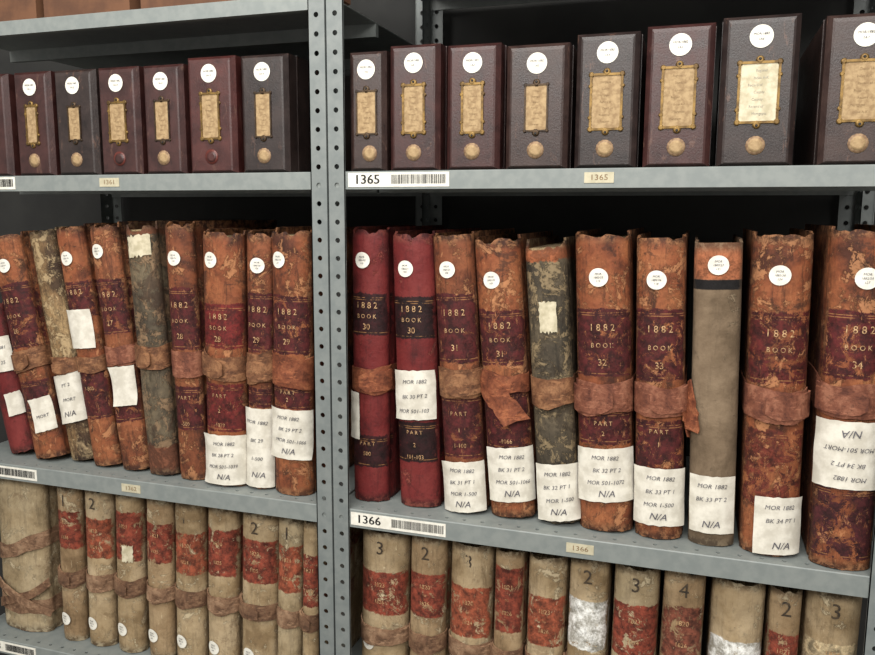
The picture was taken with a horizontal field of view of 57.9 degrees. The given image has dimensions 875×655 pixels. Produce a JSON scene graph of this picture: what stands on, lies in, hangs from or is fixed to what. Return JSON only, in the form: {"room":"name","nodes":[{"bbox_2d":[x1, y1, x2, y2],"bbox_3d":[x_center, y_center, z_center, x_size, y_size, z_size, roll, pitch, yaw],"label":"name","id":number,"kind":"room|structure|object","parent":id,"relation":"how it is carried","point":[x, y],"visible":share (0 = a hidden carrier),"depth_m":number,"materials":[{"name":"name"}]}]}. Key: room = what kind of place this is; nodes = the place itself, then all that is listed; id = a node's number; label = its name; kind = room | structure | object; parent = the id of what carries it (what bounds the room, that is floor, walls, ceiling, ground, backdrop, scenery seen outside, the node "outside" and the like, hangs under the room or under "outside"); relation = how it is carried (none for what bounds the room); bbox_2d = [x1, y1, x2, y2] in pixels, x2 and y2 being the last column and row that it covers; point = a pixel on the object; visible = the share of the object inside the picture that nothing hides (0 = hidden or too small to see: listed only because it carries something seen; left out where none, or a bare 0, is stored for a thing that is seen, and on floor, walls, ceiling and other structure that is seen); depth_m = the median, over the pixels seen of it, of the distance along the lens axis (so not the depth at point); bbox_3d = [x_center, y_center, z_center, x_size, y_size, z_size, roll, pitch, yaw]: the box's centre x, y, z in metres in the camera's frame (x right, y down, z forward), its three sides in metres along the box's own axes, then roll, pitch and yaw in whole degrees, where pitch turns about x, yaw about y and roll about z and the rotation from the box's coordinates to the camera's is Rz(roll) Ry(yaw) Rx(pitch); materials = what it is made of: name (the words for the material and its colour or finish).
{"room":"archive storage room","nodes":[
{"label":"archive storage room","id":0,"kind":"room"},
{"bbox_2d":[0,0,874,654],"bbox_3d":[0.022,-0.073,1.556,6.000,2.900,0.040,3,9,18],"label":"wall","id":1,"kind":"structure","parent":0,"point":[714,218],"depth_m":1.43,"materials":[{"name":"paint"}]},
{"bbox_3d":[-0.448,1.571,0.373,6.000,0.020,3.600,3,9,18],"label":"floor","id":2,"kind":"structure","parent":0,"visible":0},
{"bbox_2d":[0,0,874,654],"bbox_3d":[-0.073,0.210,1.347,1.478,2.400,0.430,3,9,18],"label":"shelving unit","id":3,"kind":"object","parent":2,"relation":"on","point":[323,33],"visible":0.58,"depth_m":1.14,"materials":[{"name":"grey paint"}]},
{"bbox_2d":[0,74,21,175],"bbox_3d":[-0.674,-0.341,1.388,0.081,0.159,0.273,3,9,18],"label":"box file","id":4,"kind":"object","parent":3,"relation":"on","point":[9,139],"visible":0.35,"depth_m":1.26,"materials":[{"name":"brown leather"}]},
{"bbox_2d":[0,302,33,453],"bbox_3d":[-0.717,0.072,1.496,0.103,0.270,0.275,3,9,18],"label":"book","id":5,"kind":"object","parent":3,"relation":"on","point":[12,404],"visible":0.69,"depth_m":1.37,"materials":[{"name":"leather"}]},
{"bbox_2d":[0,0,43,21],"bbox_3d":[-0.659,-0.553,1.395,0.176,0.108,0.308,3,9,18],"label":"carton","id":6,"kind":"object","parent":3,"relation":"in","point":[10,10],"visible":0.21,"depth_m":1.24,"materials":[{"name":"cardboard"}]},
{"bbox_2d":[0,478,63,631],"bbox_3d":[-0.705,0.386,1.523,0.123,0.292,0.270,4,9,18],"label":"book","id":7,"kind":"object","parent":3,"relation":"on","point":[32,600],"visible":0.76,"depth_m":1.41,"materials":[{"name":"leather"}]},
{"bbox_2d":[0,230,70,458],"bbox_3d":[-0.663,0.017,1.458,0.128,0.391,0.278,3,9,18],"label":"book","id":8,"kind":"object","parent":3,"relation":"on","point":[31,355],"visible":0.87,"depth_m":1.34,"materials":[{"name":"leather"}]},
{"bbox_2d":[14,71,60,175],"bbox_3d":[-0.591,-0.336,1.361,0.073,0.159,0.273,3,9,18],"label":"box file","id":9,"kind":"object","parent":3,"relation":"on","point":[36,103],"visible":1,"depth_m":1.23,"materials":[{"name":"brown leather"}]},
{"bbox_2d":[29,226,93,459],"bbox_3d":[-0.598,0.014,1.452,0.113,0.399,0.278,3,9,18],"label":"book","id":10,"kind":"object","parent":3,"relation":"on","point":[44,244],"visible":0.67,"depth_m":1.33,"materials":[{"name":"leather"}]},
{"bbox_2d":[57,486,89,640],"bbox_3d":[-0.607,0.394,1.493,0.055,0.287,0.268,4,9,18],"label":"book","id":11,"kind":"object","parent":3,"relation":"on","point":[72,568],"visible":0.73,"depth_m":1.38,"materials":[{"name":"leather"}]},
{"bbox_2d":[55,69,103,174],"bbox_3d":[-0.513,-0.332,1.335,0.079,0.158,0.273,3,9,18],"label":"box file","id":12,"kind":"object","parent":3,"relation":"on","point":[77,91],"visible":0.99,"depth_m":1.21,"materials":[{"name":"brown leather"}]},
{"bbox_2d":[57,223,122,465],"bbox_3d":[-0.541,0.015,1.424,0.104,0.405,0.275,3,9,18],"label":"book","id":13,"kind":"object","parent":3,"relation":"on","point":[84,313],"visible":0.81,"depth_m":1.30,"materials":[{"name":"leather"}]},
{"bbox_2d":[43,0,140,17],"bbox_3d":[-0.488,-0.544,1.339,0.166,0.108,0.308,3,9,18],"label":"carton","id":14,"kind":"object","parent":3,"relation":"in","point":[52,8],"visible":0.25,"depth_m":1.20,"materials":[{"name":"cardboard"}]},
{"bbox_2d":[85,490,118,646],"bbox_3d":[-0.548,0.396,1.475,0.058,0.288,0.265,5,9,18],"label":"book","id":15,"kind":"object","parent":3,"relation":"on","point":[101,570],"visible":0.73,"depth_m":1.36,"materials":[{"name":"leather"}]},
{"bbox_2d":[90,221,154,469],"bbox_3d":[-0.482,0.017,1.403,0.095,0.409,0.279,3,9,18],"label":"book","id":16,"kind":"object","parent":3,"relation":"on","point":[109,241],"visible":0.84,"depth_m":1.28,"materials":[{"name":"leather"}]},
{"bbox_2d":[98,66,147,174],"bbox_3d":[-0.437,-0.328,1.310,0.075,0.158,0.273,3,9,18],"label":"box file","id":17,"kind":"object","parent":3,"relation":"on","point":[122,92],"visible":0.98,"depth_m":1.18,"materials":[{"name":"brown leather"}]},
{"bbox_2d":[114,494,149,652],"bbox_3d":[-0.490,0.399,1.454,0.065,0.290,0.269,3,9,18],"label":"book","id":18,"kind":"object","parent":3,"relation":"on","point":[131,576],"visible":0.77,"depth_m":1.34,"materials":[{"name":"leather"}]},
{"bbox_2d":[146,499,177,654],"bbox_3d":[-0.431,0.402,1.435,0.060,0.288,0.268,3,9,18],"label":"book","id":19,"kind":"object","parent":3,"relation":"on","point":[161,519],"visible":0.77,"depth_m":1.32,"materials":[{"name":"leather"}]},
{"bbox_2d":[143,64,191,173],"bbox_3d":[-0.362,-0.324,1.286,0.071,0.157,0.273,3,9,18],"label":"box file","id":20,"kind":"object","parent":3,"relation":"on","point":[166,87],"visible":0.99,"depth_m":1.16,"materials":[{"name":"brown leather"}]},
{"bbox_2d":[126,220,219,474],"bbox_3d":[-0.420,0.020,1.377,0.078,0.410,0.278,3,9,18],"label":"book","id":21,"kind":"object","parent":3,"relation":"on","point":[146,241],"visible":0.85,"depth_m":1.26,"materials":[{"name":"leather"}]},
{"bbox_2d":[175,503,208,654],"bbox_3d":[-0.375,0.405,1.419,0.066,0.289,0.265,3,9,18],"label":"book","id":22,"kind":"object","parent":3,"relation":"on","point":[192,521],"visible":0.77,"depth_m":1.30,"materials":[{"name":"leather"}]},
{"bbox_2d":[188,55,243,173],"bbox_3d":[-0.284,-0.323,1.260,0.081,0.164,0.273,3,9,18],"label":"box file","id":23,"kind":"object","parent":3,"relation":"on","point":[215,83],"visible":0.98,"depth_m":1.13,"materials":[{"name":"brown leather"}]},
{"bbox_2d":[165,220,276,479],"bbox_3d":[-0.358,0.023,1.359,0.054,0.409,0.275,1,8,18],"label":"book","id":24,"kind":"object","parent":3,"relation":"on","point":[184,239],"visible":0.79,"depth_m":1.24,"materials":[{"name":"leather"}]},
{"bbox_2d":[207,507,242,654],"bbox_3d":[-0.316,0.408,1.398,0.067,0.289,0.268,3,9,18],"label":"book","id":25,"kind":"object","parent":3,"relation":"on","point":[225,554],"visible":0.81,"depth_m":1.28,"materials":[{"name":"leather"}]},
{"bbox_2d":[202,227,275,485],"bbox_3d":[-0.294,0.034,1.329,0.078,0.398,0.278,4,9,18],"label":"book","id":26,"kind":"object","parent":3,"relation":"on","point":[224,356],"visible":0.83,"depth_m":1.21,"materials":[{"name":"leather"}]},
{"bbox_2d":[141,0,350,8],"bbox_3d":[-0.298,-0.534,1.277,0.206,0.108,0.308,3,9,18],"label":"carton","id":27,"kind":"object","parent":3,"relation":"in","point":[144,3],"visible":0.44,"depth_m":1.16,"materials":[{"name":"cardboard"}]},
{"bbox_2d":[239,512,278,654],"bbox_3d":[-0.253,0.412,1.377,0.078,0.288,0.268,3,9,18],"label":"book","id":28,"kind":"object","parent":3,"relation":"on","point":[258,601],"visible":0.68,"depth_m":1.26,"materials":[{"name":"leather"}]},
{"bbox_2d":[246,229,275,488],"bbox_3d":[-0.230,0.036,1.317,0.050,0.397,0.277,4,9,18],"label":"book","id":29,"kind":"object","parent":3,"relation":"on","point":[261,472],"visible":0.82,"depth_m":1.19,"materials":[{"name":"leather"}]},
{"bbox_2d":[276,517,303,654],"bbox_3d":[-0.198,0.415,1.361,0.053,0.287,0.265,3,9,18],"label":"book","id":30,"kind":"object","parent":3,"relation":"on","point":[291,531],"visible":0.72,"depth_m":1.24,"materials":[{"name":"leather"}]},
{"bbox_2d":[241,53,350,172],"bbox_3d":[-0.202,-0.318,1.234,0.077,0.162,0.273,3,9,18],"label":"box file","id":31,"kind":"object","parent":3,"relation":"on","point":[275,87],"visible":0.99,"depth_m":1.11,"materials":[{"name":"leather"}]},
{"bbox_2d":[271,226,354,495],"bbox_3d":[-0.180,0.038,1.291,0.069,0.402,0.276,4,9,18],"label":"book","id":32,"kind":"object","parent":3,"relation":"on","point":[293,413],"visible":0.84,"depth_m":1.17,"materials":[{"name":"leather"}]},
{"bbox_2d":[299,490,362,654],"bbox_3d":[-0.163,0.418,1.348,0.035,0.285,0.269,5,9,18],"label":"book","id":33,"kind":"object","parent":3,"relation":"on","point":[309,613],"visible":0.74,"depth_m":1.24,"materials":[{"name":"leather"}]},
{"bbox_2d":[350,51,390,170],"bbox_3d":[-0.053,-0.308,1.186,0.055,0.157,0.273,3,9,18],"label":"box file","id":34,"kind":"object","parent":3,"relation":"on","point":[370,72],"visible":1,"depth_m":1.06,"materials":[{"name":"brown leather"}]},
{"bbox_2d":[361,509,411,654],"bbox_3d":[-0.047,0.424,1.311,0.083,0.283,0.268,4,9,18],"label":"book","id":35,"kind":"object","parent":3,"relation":"on","point":[387,556],"visible":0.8,"depth_m":1.19,"materials":[{"name":"leather"}]},
{"bbox_2d":[351,225,442,501],"bbox_3d":[-0.061,0.041,1.266,0.065,0.404,0.279,3,9,18],"label":"book","id":36,"kind":"object","parent":3,"relation":"on","point":[374,422],"visible":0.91,"depth_m":1.15,"materials":[{"name":"leather"}]},
{"bbox_2d":[391,43,447,170],"bbox_3d":[0.010,-0.307,1.165,0.072,0.162,0.273,3,9,18],"label":"box file","id":37,"kind":"object","parent":3,"relation":"on","point":[419,73],"visible":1,"depth_m":1.04,"materials":[{"name":"brown leather"}]},
{"bbox_2d":[409,535,451,654],"bbox_3d":[0.020,0.426,1.291,0.060,0.286,0.265,4,9,18],"label":"book","id":38,"kind":"object","parent":3,"relation":"on","point":[431,563],"visible":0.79,"depth_m":1.17,"materials":[{"name":"leather"}]},
{"bbox_2d":[393,228,480,506],"bbox_3d":[0.006,0.046,1.246,0.063,0.398,0.275,1,8,18],"label":"book","id":39,"kind":"object","parent":3,"relation":"on","point":[419,414],"visible":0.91,"depth_m":1.12,"materials":[{"name":"leather"}]},
{"bbox_2d":[448,520,495,654],"bbox_3d":[0.084,0.431,1.268,0.071,0.282,0.268,4,9,18],"label":"book","id":40,"kind":"object","parent":3,"relation":"on","point":[471,631],"visible":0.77,"depth_m":1.15,"materials":[{"name":"leather"}]},
{"bbox_2d":[433,228,514,512],"bbox_3d":[0.068,0.050,1.225,0.084,0.400,0.278,3,9,18],"label":"book","id":41,"kind":"object","parent":3,"relation":"on","point":[465,465],"visible":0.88,"depth_m":1.10,"materials":[{"name":"leather"}]},
{"bbox_2d":[447,43,507,169],"bbox_3d":[0.086,-0.301,1.140,0.073,0.158,0.273,3,9,18],"label":"box file","id":42,"kind":"object","parent":3,"relation":"on","point":[477,73],"visible":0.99,"depth_m":1.01,"materials":[{"name":"brown leather"}]},
{"bbox_2d":[490,527,529,654],"bbox_3d":[0.135,0.434,1.251,0.049,0.283,0.269,4,9,18],"label":"book","id":43,"kind":"object","parent":3,"relation":"on","point":[512,565],"visible":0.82,"depth_m":1.13,"materials":[{"name":"leather"}]},
{"bbox_2d":[475,231,552,517],"bbox_3d":[0.129,0.055,1.204,0.094,0.396,0.281,3,9,18],"label":"book","id":44,"kind":"object","parent":3,"relation":"on","point":[505,377],"visible":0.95,"depth_m":1.08,"materials":[{"name":"leather"}]},
{"bbox_2d":[506,42,576,168],"bbox_3d":[0.165,-0.295,1.115,0.081,0.153,0.273,3,9,18],"label":"box file","id":45,"kind":"object","parent":3,"relation":"on","point":[541,78],"visible":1,"depth_m":0.99,"materials":[{"name":"brown leather"}]},
{"bbox_2d":[525,532,570,654],"bbox_3d":[0.188,0.438,1.236,0.058,0.281,0.265,4,9,18],"label":"book","id":46,"kind":"object","parent":3,"relation":"on","point":[549,574],"visible":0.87,"depth_m":1.11,"materials":[{"name":"leather"}]},
{"bbox_2d":[525,235,580,523],"bbox_3d":[0.193,0.059,1.186,0.087,0.393,0.276,3,9,17],"label":"book","id":47,"kind":"object","parent":3,"relation":"on","point":[550,263],"visible":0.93,"depth_m":1.07,"materials":[{"name":"leather"}]},
{"bbox_2d":[563,537,615,654],"bbox_3d":[0.242,0.438,1.218,0.061,0.286,0.267,4,9,18],"label":"book","id":48,"kind":"object","parent":3,"relation":"on","point":[592,582],"visible":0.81,"depth_m":1.09,"materials":[{"name":"leather"}]},
{"bbox_2d":[574,227,643,531],"bbox_3d":[0.257,0.058,1.158,0.089,0.403,0.278,3,9,18],"label":"book","id":49,"kind":"object","parent":3,"relation":"on","point":[606,265],"visible":0.94,"depth_m":1.04,"materials":[{"name":"leather"}]},
{"bbox_2d":[574,31,646,167],"bbox_3d":[0.247,-0.294,1.088,0.077,0.161,0.273,3,9,18],"label":"box file","id":50,"kind":"object","parent":3,"relation":"on","point":[611,67],"visible":0.99,"depth_m":0.96,"materials":[{"name":"brown leather"}]},
{"bbox_2d":[611,542,663,654],"bbox_3d":[0.306,0.442,1.196,0.067,0.284,0.268,4,9,18],"label":"book","id":51,"kind":"object","parent":3,"relation":"on","point":[638,591],"visible":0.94,"depth_m":1.07,"materials":[{"name":"leather"}]},
{"bbox_2d":[633,231,689,538],"bbox_3d":[0.325,0.064,1.136,0.078,0.399,0.279,3,9,17],"label":"book","id":52,"kind":"object","parent":3,"relation":"on","point":[660,384],"visible":1,"depth_m":1.01,"materials":[{"name":"leather"}]},
{"bbox_2d":[642,22,716,166],"bbox_3d":[0.327,-0.292,1.062,0.079,0.165,0.273,3,9,18],"label":"box file","id":53,"kind":"object","parent":3,"relation":"on","point":[680,67],"visible":0.99,"depth_m":0.94,"materials":[{"name":"brown leather"}]},
{"bbox_2d":[658,550,705,654],"bbox_3d":[0.363,0.444,1.179,0.057,0.287,0.265,4,9,18],"label":"book","id":54,"kind":"object","parent":3,"relation":"on","point":[683,593],"visible":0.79,"depth_m":1.05,"materials":[{"name":"leather"}]},
{"bbox_2d":[685,234,742,545],"bbox_3d":[0.386,0.070,1.117,0.064,0.392,0.276,1,8,18],"label":"book","id":55,"kind":"object","parent":3,"relation":"on","point":[712,399],"visible":1,"depth_m":1.00,"materials":[{"name":"fabric"}]},
{"bbox_2d":[701,576,765,654],"bbox_3d":[0.429,0.449,1.160,0.066,0.283,0.261,4,9,18],"label":"book","id":56,"kind":"object","parent":3,"relation":"on","point":[733,609],"visible":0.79,"depth_m":1.03,"materials":[{"name":"leather"}]},
{"bbox_2d":[713,13,801,166],"bbox_3d":[0.410,-0.290,1.034,0.085,0.169,0.273,3,9,18],"label":"box file","id":57,"kind":"object","parent":3,"relation":"on","point":[759,56],"visible":1,"depth_m":0.91,"materials":[{"name":"leather"}]},
{"bbox_2d":[735,228,813,556],"bbox_3d":[0.455,0.069,1.085,0.075,0.404,0.278,2,8,18],"label":"book","id":58,"kind":"object","parent":3,"relation":"on","point":[774,398],"visible":0.98,"depth_m":0.97,"materials":[{"name":"leather"}]},
{"bbox_2d":[761,584,802,654],"bbox_3d":[0.479,0.453,1.140,0.045,0.281,0.268,3,9,18],"label":"book","id":59,"kind":"object","parent":3,"relation":"on","point":[782,608],"visible":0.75,"depth_m":1.01,"materials":[{"name":"leather"}]},
{"bbox_2d":[797,564,861,654],"bbox_3d":[0.535,0.452,1.123,0.068,0.288,0.265,4,9,18],"label":"book","id":60,"kind":"object","parent":3,"relation":"on","point":[829,622],"visible":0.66,"depth_m":0.99,"materials":[{"name":"leather"}]},
{"bbox_2d":[793,13,874,164],"bbox_3d":[0.512,-0.282,1.001,0.081,0.164,0.273,3,9,18],"label":"box file","id":61,"kind":"object","parent":3,"relation":"on","point":[835,113],"visible":0.99,"depth_m":0.89,"materials":[{"name":"brown leather"}]},
{"bbox_2d":[800,224,874,570],"bbox_3d":[0.526,0.071,1.046,0.076,0.411,0.278,3,9,18],"label":"book","id":62,"kind":"object","parent":3,"relation":"on","point":[837,482],"visible":0.95,"depth_m":0.94,"materials":[{"name":"leather"}]}
]}

